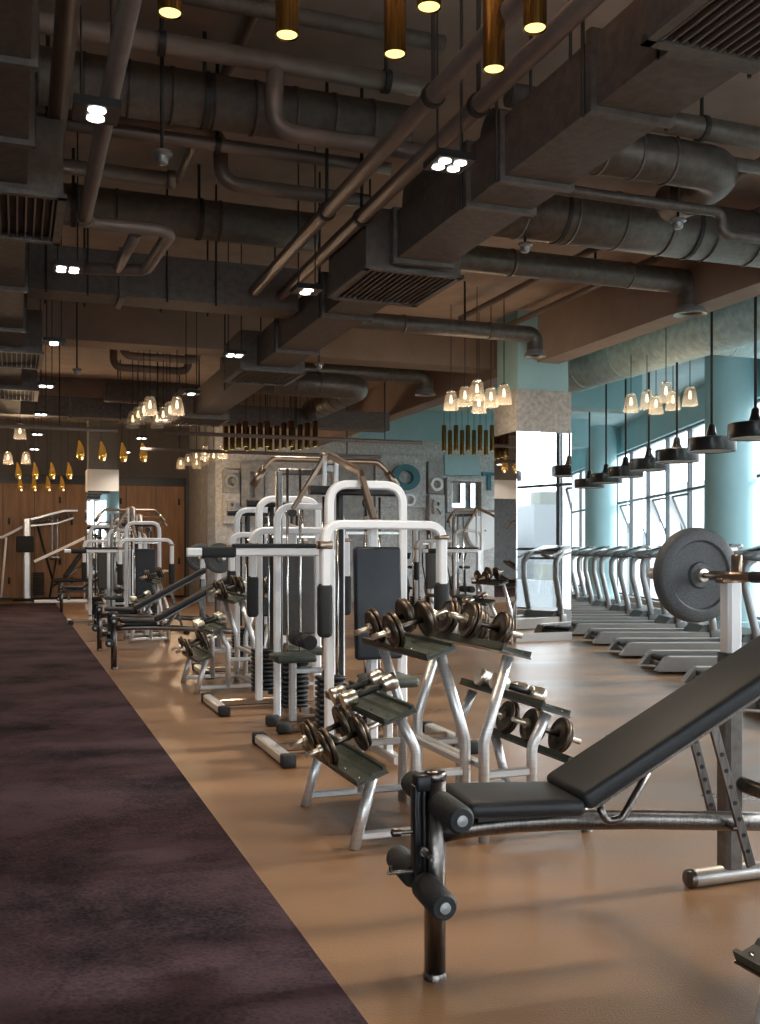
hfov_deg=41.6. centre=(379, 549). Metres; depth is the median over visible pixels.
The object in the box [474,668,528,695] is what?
dumbbell
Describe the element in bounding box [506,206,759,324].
ceiling pipe
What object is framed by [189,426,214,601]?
wall
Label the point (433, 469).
wall panel
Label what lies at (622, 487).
window
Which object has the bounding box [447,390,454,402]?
glass pendant
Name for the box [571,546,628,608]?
treadmill
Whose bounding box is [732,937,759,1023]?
dumbbell rack
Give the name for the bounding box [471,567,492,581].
dumbbell
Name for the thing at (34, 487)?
pendant
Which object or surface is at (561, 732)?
dumbbell
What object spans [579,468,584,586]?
window
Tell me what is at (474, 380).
glass pendant
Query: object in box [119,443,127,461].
pendant
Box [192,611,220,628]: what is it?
dumbbell
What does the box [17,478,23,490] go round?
pendant
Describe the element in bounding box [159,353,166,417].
glass pendant
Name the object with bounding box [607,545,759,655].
treadmill
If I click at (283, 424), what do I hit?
brass pendant
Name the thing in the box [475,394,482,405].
glass pendant
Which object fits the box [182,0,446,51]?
ceiling pipe
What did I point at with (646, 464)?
pendant
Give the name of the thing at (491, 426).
brass pendant
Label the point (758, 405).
window
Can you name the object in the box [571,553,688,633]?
treadmill
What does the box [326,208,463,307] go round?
air vent
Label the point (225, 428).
brass pendant
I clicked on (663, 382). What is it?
glass pendant
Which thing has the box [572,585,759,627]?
trim
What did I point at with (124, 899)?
carpet
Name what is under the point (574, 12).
ceiling pipe
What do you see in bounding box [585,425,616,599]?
column
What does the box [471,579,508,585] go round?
tray
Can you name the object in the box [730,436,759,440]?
diffuser
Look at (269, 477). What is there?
wall panel
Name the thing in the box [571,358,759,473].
wall window header
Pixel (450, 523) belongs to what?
relief letter
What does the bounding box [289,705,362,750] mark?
dumbbell
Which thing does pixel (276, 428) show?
brass pendant
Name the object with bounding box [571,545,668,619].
treadmill
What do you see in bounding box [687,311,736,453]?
pendant
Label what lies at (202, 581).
stand
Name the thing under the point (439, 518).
wall panel
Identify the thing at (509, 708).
dumbbell
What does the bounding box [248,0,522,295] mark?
ceiling pipe
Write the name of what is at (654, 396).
glass pendant
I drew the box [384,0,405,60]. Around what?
brass pendant
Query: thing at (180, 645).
dumbbell
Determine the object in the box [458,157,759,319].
ceiling pipe
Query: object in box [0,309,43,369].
air vent
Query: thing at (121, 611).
bench
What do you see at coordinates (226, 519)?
wall panel
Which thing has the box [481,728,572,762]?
tray
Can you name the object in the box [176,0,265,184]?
ceiling pipe
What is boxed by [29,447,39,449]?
recessed light
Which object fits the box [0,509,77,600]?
cable machine
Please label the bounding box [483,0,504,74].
brass pendant
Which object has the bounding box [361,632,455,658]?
tray
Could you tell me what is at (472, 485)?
relief letter
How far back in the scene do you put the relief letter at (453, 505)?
27.21 m
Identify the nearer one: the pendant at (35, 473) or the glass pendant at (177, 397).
the glass pendant at (177, 397)
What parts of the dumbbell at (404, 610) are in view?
handle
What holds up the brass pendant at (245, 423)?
hanging from the beam at (76, 387)
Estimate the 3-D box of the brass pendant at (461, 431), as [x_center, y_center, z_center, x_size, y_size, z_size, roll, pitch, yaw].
[1.856,-2.775,22.632,0.098,1.250,0.098,0,0,0]
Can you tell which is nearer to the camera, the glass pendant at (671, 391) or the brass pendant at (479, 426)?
the glass pendant at (671, 391)
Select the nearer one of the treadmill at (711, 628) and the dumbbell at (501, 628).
the dumbbell at (501, 628)
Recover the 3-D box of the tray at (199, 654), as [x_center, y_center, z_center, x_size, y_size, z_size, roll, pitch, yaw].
[-1.728,0.977,9.418,0.444,0.087,0.882,0,0,0]
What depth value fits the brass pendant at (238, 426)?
18.62 m
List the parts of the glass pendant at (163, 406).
cord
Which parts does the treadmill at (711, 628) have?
rail, rail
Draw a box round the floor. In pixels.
[0,590,759,1023]
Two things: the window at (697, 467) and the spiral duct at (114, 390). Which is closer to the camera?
the spiral duct at (114, 390)
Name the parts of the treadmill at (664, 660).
rail, rail, handrail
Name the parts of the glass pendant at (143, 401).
cord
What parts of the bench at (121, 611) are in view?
post, seat, backrest, frame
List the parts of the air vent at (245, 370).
plate, grille frame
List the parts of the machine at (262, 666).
frame, guide rod, post, post, arch cross rod, post, guide rod, press arm, backrest, seat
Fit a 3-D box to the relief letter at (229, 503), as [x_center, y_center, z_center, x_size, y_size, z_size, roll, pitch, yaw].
[-3.665,-1.049,24.968,0.286,0.352,0.120,0,0,-20]
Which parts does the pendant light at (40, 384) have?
lamp frame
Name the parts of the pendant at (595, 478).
cord, lamp shade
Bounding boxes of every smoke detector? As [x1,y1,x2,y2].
[72,302,81,374]
[151,57,172,165]
[314,355,323,368]
[518,235,531,252]
[670,136,686,229]
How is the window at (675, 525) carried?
in the wall window header
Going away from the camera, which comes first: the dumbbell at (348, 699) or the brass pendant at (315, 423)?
the dumbbell at (348, 699)
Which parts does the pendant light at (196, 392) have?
lamp frame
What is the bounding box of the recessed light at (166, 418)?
[155,353,169,420]
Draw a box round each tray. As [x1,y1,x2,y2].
[134,597,145,603]
[146,578,163,584]
[182,646,212,663]
[201,621,227,634]
[214,591,246,603]
[302,732,386,784]
[324,680,415,723]
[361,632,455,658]
[432,630,531,659]
[459,598,495,605]
[459,677,570,717]
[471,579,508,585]
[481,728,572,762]
[732,937,759,977]
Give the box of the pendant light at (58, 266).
[52,133,83,274]
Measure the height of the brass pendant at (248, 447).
1.062 m
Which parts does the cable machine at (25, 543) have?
arm, swing arm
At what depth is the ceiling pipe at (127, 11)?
5.80 m
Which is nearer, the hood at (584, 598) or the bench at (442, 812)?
the bench at (442, 812)
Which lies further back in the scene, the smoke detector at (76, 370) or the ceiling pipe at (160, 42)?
the smoke detector at (76, 370)
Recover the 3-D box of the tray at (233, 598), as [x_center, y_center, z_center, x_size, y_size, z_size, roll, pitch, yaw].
[-1.421,0.451,9.529,0.444,0.080,0.883,0,0,0]
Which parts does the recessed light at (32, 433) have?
lamp frame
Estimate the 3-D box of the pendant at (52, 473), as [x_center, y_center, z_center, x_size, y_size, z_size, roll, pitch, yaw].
[-7.729,-2.584,23.589,0.164,1.832,0.164,0,0,11]
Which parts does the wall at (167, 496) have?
door, door, door, door, door, door, door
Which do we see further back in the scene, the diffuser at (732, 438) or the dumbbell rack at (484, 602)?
the dumbbell rack at (484, 602)
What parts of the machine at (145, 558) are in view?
guide rod, post, frame, post, backrest, arch cross rod, press arm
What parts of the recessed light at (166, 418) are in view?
lamp frame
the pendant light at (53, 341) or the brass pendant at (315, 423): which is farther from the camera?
the brass pendant at (315, 423)
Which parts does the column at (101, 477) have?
mirror panel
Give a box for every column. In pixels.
[85,420,118,609]
[494,310,571,641]
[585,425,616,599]
[705,355,756,628]
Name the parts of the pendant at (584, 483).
lamp shade, cord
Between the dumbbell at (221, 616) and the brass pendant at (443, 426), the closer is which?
the dumbbell at (221, 616)
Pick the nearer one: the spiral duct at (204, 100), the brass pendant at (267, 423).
the spiral duct at (204, 100)
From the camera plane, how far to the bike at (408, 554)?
23.73 m
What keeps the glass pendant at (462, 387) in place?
hanging from the ceiling at (737, 99)
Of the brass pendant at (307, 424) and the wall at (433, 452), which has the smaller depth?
the brass pendant at (307, 424)
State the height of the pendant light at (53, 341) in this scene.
1.324 m
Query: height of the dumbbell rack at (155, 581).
0.895 m
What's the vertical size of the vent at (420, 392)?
0.090 m
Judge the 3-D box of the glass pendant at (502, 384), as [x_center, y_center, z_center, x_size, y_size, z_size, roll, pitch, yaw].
[1.631,-2.645,13.151,0.203,1.450,0.203,0,0,0]
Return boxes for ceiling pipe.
[36,35,391,174]
[36,105,369,207]
[40,10,430,96]
[47,0,81,151]
[63,158,175,189]
[76,0,175,275]
[110,349,191,374]
[113,234,141,272]
[120,350,200,363]
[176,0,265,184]
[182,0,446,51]
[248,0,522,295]
[265,65,424,159]
[276,0,604,299]
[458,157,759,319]
[489,118,759,174]
[503,83,759,149]
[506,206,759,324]
[555,186,759,243]
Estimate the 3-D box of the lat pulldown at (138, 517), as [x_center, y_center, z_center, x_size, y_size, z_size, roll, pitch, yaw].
[-4.843,0.290,19.710,1.495,2.010,1.253,0,0,26]
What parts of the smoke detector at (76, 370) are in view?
stem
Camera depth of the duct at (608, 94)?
5.61 m
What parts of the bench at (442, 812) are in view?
post, seat, seat plate, backrest, frame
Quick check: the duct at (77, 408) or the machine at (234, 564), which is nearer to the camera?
the machine at (234, 564)
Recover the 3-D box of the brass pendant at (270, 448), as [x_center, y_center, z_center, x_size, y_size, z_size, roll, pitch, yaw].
[-2.111,-2.431,19.192,0.098,1.062,0.098,0,0,0]
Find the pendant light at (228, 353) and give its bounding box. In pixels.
[223,243,246,357]
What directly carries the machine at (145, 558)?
on the floor
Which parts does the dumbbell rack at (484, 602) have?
leg, leg, leg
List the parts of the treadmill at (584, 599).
rail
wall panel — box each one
[222,470,238,492]
[222,495,239,523]
[240,462,263,506]
[240,516,253,523]
[264,470,290,519]
[331,457,372,599]
[374,455,425,507]
[376,510,424,559]
[426,461,443,493]
[426,495,444,532]
[443,455,479,475]
[443,477,484,512]
[445,514,458,529]
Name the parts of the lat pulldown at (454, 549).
guide rod, seat, frame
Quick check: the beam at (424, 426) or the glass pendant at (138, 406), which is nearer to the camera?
the glass pendant at (138, 406)
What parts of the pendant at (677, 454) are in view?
lamp shade, cord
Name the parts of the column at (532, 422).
mirror panel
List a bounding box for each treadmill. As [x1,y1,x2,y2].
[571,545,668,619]
[571,546,594,600]
[571,546,610,603]
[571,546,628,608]
[571,546,649,613]
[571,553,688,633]
[582,544,742,643]
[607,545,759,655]
[639,555,759,671]
[680,666,711,682]
[745,699,759,708]
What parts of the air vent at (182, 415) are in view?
grille frame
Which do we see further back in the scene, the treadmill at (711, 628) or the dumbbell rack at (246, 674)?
the treadmill at (711, 628)
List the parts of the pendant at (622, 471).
lamp shade, cord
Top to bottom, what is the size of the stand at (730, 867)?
1.284 m
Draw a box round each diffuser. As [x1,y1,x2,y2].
[612,476,640,477]
[632,469,665,470]
[659,460,695,462]
[690,449,733,452]
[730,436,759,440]
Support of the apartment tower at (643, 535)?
on the ground
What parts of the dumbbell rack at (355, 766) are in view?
leg, tray plate, leg, rail, leg, tray plate, leg, leg, tray plate, rail, long rail, leg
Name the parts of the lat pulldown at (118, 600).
seat, seat post, guide rod, frame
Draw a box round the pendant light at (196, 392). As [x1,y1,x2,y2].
[182,311,200,395]
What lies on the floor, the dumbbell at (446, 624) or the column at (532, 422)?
the column at (532, 422)
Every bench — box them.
[54,567,117,612]
[87,568,208,649]
[100,576,231,668]
[386,635,759,982]
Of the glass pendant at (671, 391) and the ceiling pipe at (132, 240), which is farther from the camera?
the glass pendant at (671, 391)
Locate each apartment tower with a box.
[627,523,645,595]
[680,480,704,529]
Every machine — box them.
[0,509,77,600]
[66,525,130,624]
[102,521,189,636]
[186,453,399,733]
[192,507,321,678]
[201,496,350,716]
[252,480,478,768]
[409,530,458,608]
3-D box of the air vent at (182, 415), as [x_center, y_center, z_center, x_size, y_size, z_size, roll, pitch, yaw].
[-2.893,-2.289,16.107,0.800,0.462,0.970,0,0,-20]
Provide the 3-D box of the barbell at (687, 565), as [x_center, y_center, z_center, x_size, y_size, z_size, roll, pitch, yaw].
[1.545,0.103,3.441,0.390,0.390,2.040,0,0,-20]
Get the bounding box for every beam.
[27,293,494,373]
[37,376,357,410]
[352,411,588,448]
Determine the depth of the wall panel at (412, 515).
26.80 m
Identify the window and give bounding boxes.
[571,471,584,586]
[572,474,578,584]
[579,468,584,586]
[617,450,645,595]
[618,456,626,591]
[630,443,659,598]
[646,436,682,600]
[666,427,704,539]
[688,421,704,527]
[757,399,759,619]
[757,404,759,615]
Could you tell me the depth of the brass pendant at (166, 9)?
3.99 m
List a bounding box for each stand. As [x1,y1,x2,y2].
[188,558,250,651]
[682,554,759,887]
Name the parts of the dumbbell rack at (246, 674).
long rail, leg, leg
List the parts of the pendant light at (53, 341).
lamp frame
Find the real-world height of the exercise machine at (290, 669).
2.010 m
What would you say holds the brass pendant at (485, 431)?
hanging from the ceiling at (692, 372)
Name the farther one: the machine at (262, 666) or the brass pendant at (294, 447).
the brass pendant at (294, 447)
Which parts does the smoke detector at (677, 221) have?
stem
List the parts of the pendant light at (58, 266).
lamp frame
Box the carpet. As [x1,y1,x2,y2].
[0,603,367,1023]
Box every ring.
[224,474,238,488]
[391,464,419,490]
[430,478,443,490]
[465,513,493,549]
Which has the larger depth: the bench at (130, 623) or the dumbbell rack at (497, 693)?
the bench at (130, 623)
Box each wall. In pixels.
[0,419,188,599]
[0,474,185,598]
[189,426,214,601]
[206,426,493,601]
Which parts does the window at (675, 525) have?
sash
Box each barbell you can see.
[186,543,227,572]
[647,528,759,622]
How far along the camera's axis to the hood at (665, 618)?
15.40 m
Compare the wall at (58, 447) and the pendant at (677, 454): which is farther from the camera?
the wall at (58, 447)
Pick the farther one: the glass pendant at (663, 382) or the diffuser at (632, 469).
the diffuser at (632, 469)
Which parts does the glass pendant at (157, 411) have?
cord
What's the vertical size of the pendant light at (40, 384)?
1.324 m
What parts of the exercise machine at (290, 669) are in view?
seat, guide rod, frame, seat post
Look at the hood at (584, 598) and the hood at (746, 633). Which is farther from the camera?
the hood at (584, 598)
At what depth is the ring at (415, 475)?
26.55 m
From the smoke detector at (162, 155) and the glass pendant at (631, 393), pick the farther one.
the glass pendant at (631, 393)
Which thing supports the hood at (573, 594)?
attached to the treadmill at (575, 595)
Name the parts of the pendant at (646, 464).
lamp shade, cord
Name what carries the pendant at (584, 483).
hanging from the ceiling at (692, 372)
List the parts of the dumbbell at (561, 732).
handle, handle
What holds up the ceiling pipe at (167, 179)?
hanging from the ceiling at (737, 99)
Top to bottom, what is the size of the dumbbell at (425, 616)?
0.225 m
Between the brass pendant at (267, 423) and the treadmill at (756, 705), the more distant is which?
the brass pendant at (267, 423)
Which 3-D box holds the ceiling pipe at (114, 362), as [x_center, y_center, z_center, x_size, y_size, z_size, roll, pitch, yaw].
[-3.672,-3.070,16.064,1.300,0.460,0.119,0,0,-20]
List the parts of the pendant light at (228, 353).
lamp frame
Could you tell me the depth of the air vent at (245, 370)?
11.68 m
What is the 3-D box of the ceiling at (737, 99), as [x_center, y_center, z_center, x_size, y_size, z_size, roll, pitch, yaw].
[-2.241,-3.525,9.323,12.296,0.250,36.570,0,0,-20]
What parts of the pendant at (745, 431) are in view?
lamp shade, cord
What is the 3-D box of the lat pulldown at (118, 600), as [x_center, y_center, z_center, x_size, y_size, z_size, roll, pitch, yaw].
[-4.152,0.290,16.291,1.495,2.010,1.253,0,0,26]
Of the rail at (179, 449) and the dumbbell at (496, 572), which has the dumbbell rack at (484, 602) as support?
the dumbbell at (496, 572)
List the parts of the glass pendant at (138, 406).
cord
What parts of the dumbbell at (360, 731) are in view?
handle, handle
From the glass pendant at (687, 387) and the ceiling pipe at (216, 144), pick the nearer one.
the ceiling pipe at (216, 144)
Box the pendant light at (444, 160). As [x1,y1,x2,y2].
[423,0,475,174]
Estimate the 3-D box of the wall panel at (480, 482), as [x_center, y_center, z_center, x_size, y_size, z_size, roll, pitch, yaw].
[2.290,-1.491,27.277,1.113,0.939,0.298,0,0,-20]
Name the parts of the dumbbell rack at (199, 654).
leg, leg, rail, leg, leg, rail, leg, long rail, leg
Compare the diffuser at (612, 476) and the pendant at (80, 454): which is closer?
the diffuser at (612, 476)
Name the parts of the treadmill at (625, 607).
rail, rail, handrail, handrail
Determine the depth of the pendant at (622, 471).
16.14 m
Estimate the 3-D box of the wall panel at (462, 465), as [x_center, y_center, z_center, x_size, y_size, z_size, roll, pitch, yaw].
[2.230,-2.314,27.351,1.052,0.545,0.118,0,0,-20]
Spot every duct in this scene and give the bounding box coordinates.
[0,0,39,412]
[0,360,389,432]
[28,184,297,318]
[36,31,413,141]
[63,148,318,250]
[103,379,197,405]
[193,0,759,414]
[220,357,435,396]
[253,371,367,420]
[353,281,545,358]
[402,170,759,267]
[461,245,706,317]
[480,108,738,221]
[568,295,759,393]
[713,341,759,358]
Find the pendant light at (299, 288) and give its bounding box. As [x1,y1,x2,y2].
[290,144,322,295]
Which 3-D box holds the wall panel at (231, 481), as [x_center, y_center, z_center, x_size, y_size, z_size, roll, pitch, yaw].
[-3.756,-1.727,25.151,0.407,0.571,0.158,0,0,-20]
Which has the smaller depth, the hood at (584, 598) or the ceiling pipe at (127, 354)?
the ceiling pipe at (127, 354)
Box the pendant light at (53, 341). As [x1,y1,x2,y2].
[43,236,65,345]
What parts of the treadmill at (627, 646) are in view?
rail, rail, handrail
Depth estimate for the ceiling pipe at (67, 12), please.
5.19 m
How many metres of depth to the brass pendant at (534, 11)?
4.09 m
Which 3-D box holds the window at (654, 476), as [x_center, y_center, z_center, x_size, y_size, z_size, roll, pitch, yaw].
[6.572,-0.690,24.863,0.315,3.750,1.675,0,0,0]
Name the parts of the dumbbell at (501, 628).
handle, handle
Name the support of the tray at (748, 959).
on the dumbbell rack at (748, 959)
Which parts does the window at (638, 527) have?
sash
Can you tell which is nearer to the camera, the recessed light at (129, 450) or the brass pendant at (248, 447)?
the brass pendant at (248, 447)
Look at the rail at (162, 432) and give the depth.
17.52 m
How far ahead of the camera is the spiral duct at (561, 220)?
8.81 m
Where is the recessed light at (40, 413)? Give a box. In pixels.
[33,345,48,415]
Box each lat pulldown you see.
[64,507,164,629]
[109,514,166,611]
[421,508,493,627]
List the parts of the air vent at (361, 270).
plate, grille frame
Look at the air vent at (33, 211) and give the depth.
5.87 m
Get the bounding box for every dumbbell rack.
[123,578,169,642]
[180,591,254,693]
[243,593,313,691]
[301,632,470,850]
[413,630,592,843]
[453,579,512,643]
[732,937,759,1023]
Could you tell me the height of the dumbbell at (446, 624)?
0.225 m
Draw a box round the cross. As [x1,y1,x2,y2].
[459,374,641,413]
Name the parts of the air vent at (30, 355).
plate, grille frame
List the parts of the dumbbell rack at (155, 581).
leg, rail, rail, leg, leg, leg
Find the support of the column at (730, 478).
on the floor
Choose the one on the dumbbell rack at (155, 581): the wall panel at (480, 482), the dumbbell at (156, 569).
the dumbbell at (156, 569)
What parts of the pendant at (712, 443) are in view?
cord, lamp shade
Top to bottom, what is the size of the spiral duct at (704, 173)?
0.346 m
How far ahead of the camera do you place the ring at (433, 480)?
26.86 m
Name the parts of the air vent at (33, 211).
plate, grille frame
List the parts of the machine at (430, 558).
guide rod, post, backrest, post, press arm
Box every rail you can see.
[0,346,117,431]
[140,375,380,458]
[156,359,421,444]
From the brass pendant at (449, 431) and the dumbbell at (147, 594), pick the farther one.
the brass pendant at (449, 431)
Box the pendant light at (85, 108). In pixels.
[72,0,121,125]
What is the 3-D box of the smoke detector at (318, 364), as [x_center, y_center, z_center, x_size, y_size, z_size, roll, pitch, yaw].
[-0.796,-2.880,13.043,0.128,1.040,0.128,0,0,0]
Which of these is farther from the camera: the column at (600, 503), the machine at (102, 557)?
the column at (600, 503)
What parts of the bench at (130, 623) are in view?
post, seat plate, seat, backrest, frame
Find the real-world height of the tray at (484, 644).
0.080 m
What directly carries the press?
on the floor
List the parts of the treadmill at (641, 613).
rail, rail, handrail, handrail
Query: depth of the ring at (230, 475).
24.97 m
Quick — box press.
[34,536,84,602]
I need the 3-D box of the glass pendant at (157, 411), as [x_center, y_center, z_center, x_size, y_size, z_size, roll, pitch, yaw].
[-3.478,-2.625,15.604,0.203,1.450,0.203,0,0,0]
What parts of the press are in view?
lever arm, rail, seat, backrest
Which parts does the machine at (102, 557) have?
guide rod, post, frame, press arm, backrest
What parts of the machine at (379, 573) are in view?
guide rod, post, frame, post, guide rod, post, arch cross rod, backrest, press arm, seat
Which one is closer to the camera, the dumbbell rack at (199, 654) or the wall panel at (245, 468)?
the dumbbell rack at (199, 654)
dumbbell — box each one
[131,591,151,602]
[139,567,165,581]
[141,567,167,581]
[171,630,210,653]
[176,632,216,656]
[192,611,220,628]
[195,612,225,629]
[206,575,245,597]
[211,576,246,598]
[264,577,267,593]
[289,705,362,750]
[303,714,381,764]
[328,668,384,704]
[339,672,398,709]
[353,598,416,642]
[371,600,447,647]
[433,600,489,638]
[448,602,522,643]
[463,591,481,602]
[468,592,487,602]
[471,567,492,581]
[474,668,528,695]
[479,567,503,582]
[489,672,546,700]
[496,700,547,739]
[511,708,581,752]
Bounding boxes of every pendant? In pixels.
[15,462,21,478]
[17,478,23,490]
[31,477,37,490]
[32,462,38,478]
[45,476,51,490]
[49,462,55,478]
[59,476,65,490]
[66,462,72,478]
[76,440,84,459]
[98,441,106,460]
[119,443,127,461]
[129,351,136,421]
[134,351,141,417]
[139,443,147,461]
[140,352,147,412]
[146,396,153,407]
[153,352,160,421]
[157,0,181,19]
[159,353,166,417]
[166,401,173,412]
[173,396,180,407]
[178,425,182,464]
[223,426,228,450]
[230,426,234,449]
[236,403,240,447]
[243,399,247,446]
[244,427,249,450]
[251,394,255,449]
[258,394,262,447]
[265,394,269,446]
[267,427,272,450]
[274,426,278,449]
[275,0,298,41]
[281,422,286,447]
[289,396,293,446]
[290,440,295,450]
[298,424,302,449]
[305,397,309,447]
[313,421,317,446]
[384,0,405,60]
[417,0,440,14]
[442,425,445,450]
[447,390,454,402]
[448,430,451,454]
[454,425,457,450]
[460,430,463,454]
[461,386,468,398]
[466,425,469,450]
[472,379,481,392]
[472,430,475,454]
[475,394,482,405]
[478,425,481,450]
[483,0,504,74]
[484,430,487,454]
[487,387,494,399]
[490,425,493,450]
[500,383,507,396]
[523,0,546,34]
[574,412,604,488]
[590,384,622,483]
[608,378,643,477]
[627,392,634,404]
[629,372,668,471]
[643,389,650,401]
[652,395,659,406]
[655,362,698,463]
[661,381,670,394]
[669,390,675,402]
[685,386,693,398]
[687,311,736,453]
[727,296,759,441]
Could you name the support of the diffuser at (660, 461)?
attached to the pendant at (677, 454)
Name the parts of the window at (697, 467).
sash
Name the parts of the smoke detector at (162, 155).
stem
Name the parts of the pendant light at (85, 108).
lamp frame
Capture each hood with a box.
[571,592,588,598]
[576,595,597,601]
[591,598,621,605]
[609,602,644,610]
[629,606,668,616]
[654,613,688,624]
[684,621,719,631]
[741,627,751,642]
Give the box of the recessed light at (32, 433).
[31,370,43,434]
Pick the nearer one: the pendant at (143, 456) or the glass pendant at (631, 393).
the glass pendant at (631, 393)
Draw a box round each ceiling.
[0,0,759,426]
[423,357,704,451]
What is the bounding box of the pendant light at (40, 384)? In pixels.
[37,299,54,387]
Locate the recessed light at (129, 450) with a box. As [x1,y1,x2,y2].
[122,422,131,452]
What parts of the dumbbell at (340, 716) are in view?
handle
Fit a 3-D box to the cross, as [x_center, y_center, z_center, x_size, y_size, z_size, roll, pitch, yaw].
[3.107,-2.980,17.998,3.450,0.840,0.500,0,0,-20]
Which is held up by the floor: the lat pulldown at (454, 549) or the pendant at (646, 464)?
the lat pulldown at (454, 549)
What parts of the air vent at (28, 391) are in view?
plate, grille frame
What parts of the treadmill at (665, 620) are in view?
rail, rail, handrail, handrail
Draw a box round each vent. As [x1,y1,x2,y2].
[0,117,66,245]
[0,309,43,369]
[0,369,38,401]
[171,388,230,426]
[223,329,306,385]
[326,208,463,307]
[415,389,435,396]
[524,348,545,358]
[640,0,759,69]
[673,304,706,317]
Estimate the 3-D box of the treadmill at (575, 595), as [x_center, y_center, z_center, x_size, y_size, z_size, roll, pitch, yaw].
[3.925,0.601,23.325,2.050,1.367,0.810,0,0,0]
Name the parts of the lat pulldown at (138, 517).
frame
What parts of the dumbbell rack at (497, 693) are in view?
leg, long rail, leg, rail, leg, leg, rail, leg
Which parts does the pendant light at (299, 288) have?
lamp frame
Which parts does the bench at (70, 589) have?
post, seat, backrest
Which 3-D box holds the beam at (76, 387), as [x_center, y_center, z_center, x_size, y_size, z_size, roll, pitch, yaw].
[-6.191,-3.120,19.935,12.000,0.600,0.500,0,0,-20]
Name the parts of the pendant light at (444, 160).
lamp frame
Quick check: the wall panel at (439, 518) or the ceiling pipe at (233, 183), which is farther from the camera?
the wall panel at (439, 518)
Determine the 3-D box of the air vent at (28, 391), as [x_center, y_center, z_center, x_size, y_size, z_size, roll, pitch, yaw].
[-4.981,-2.289,13.261,0.850,0.462,0.970,0,0,-20]
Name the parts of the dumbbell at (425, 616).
handle, handle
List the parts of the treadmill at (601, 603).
rail, rail, handrail, handrail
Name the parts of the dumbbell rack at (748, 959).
leg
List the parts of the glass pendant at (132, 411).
cord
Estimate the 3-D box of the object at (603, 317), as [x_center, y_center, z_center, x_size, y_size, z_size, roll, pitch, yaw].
[2.262,-3.050,14.764,0.350,0.740,23.800,0,0,-20]
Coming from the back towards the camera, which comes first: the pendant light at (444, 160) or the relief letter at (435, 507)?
the relief letter at (435, 507)
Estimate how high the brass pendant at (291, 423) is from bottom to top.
1.062 m
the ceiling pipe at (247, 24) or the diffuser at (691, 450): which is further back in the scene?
the diffuser at (691, 450)
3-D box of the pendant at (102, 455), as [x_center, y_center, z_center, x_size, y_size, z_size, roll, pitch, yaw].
[-5.681,-2.734,20.472,0.164,1.832,0.164,0,0,11]
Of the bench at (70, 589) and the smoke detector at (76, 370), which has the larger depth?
the bench at (70, 589)
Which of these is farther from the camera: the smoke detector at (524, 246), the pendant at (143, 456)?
the pendant at (143, 456)
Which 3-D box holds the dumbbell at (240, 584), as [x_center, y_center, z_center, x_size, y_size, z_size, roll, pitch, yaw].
[-1.403,0.353,9.450,0.390,0.225,0.184,0,0,-20]
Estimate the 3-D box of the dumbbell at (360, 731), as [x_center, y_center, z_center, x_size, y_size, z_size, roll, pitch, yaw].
[-0.170,0.880,4.652,0.385,0.230,0.184,0,0,-20]
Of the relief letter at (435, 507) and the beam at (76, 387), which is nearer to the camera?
the beam at (76, 387)
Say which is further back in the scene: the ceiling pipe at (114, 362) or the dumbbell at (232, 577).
the ceiling pipe at (114, 362)
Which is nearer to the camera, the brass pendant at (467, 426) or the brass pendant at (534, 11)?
the brass pendant at (534, 11)
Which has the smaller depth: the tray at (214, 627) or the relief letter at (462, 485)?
the tray at (214, 627)
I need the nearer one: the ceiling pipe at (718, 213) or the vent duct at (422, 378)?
the ceiling pipe at (718, 213)
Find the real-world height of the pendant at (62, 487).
1.832 m
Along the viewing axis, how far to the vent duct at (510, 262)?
10.57 m
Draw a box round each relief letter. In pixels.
[227,501,235,509]
[405,494,415,505]
[432,500,443,513]
[449,518,456,526]
[451,483,461,507]
[460,483,464,507]
[470,483,474,507]
[481,472,493,490]
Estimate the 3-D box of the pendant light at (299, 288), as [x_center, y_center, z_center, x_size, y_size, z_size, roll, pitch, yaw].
[-0.590,-2.738,8.054,0.215,1.324,0.215,0,0,-20]
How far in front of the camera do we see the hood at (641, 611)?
16.84 m
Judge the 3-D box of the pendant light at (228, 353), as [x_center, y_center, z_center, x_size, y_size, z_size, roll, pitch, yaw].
[-1.555,-2.738,10.704,0.215,1.324,0.215,0,0,-20]
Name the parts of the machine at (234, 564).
guide rod, post, frame, post, backrest, press arm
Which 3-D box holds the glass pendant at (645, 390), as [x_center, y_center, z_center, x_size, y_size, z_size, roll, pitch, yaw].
[3.636,-2.645,13.617,0.203,1.450,0.203,0,0,0]
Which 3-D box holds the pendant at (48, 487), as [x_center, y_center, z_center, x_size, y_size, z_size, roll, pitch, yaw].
[-8.586,-2.434,25.880,0.164,1.832,0.164,0,0,11]
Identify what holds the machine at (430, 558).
on the floor
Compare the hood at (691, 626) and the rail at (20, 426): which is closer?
the hood at (691, 626)
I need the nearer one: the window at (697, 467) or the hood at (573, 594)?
the window at (697, 467)
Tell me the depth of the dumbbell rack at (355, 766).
4.52 m
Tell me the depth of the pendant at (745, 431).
10.56 m
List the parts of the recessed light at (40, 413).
lamp frame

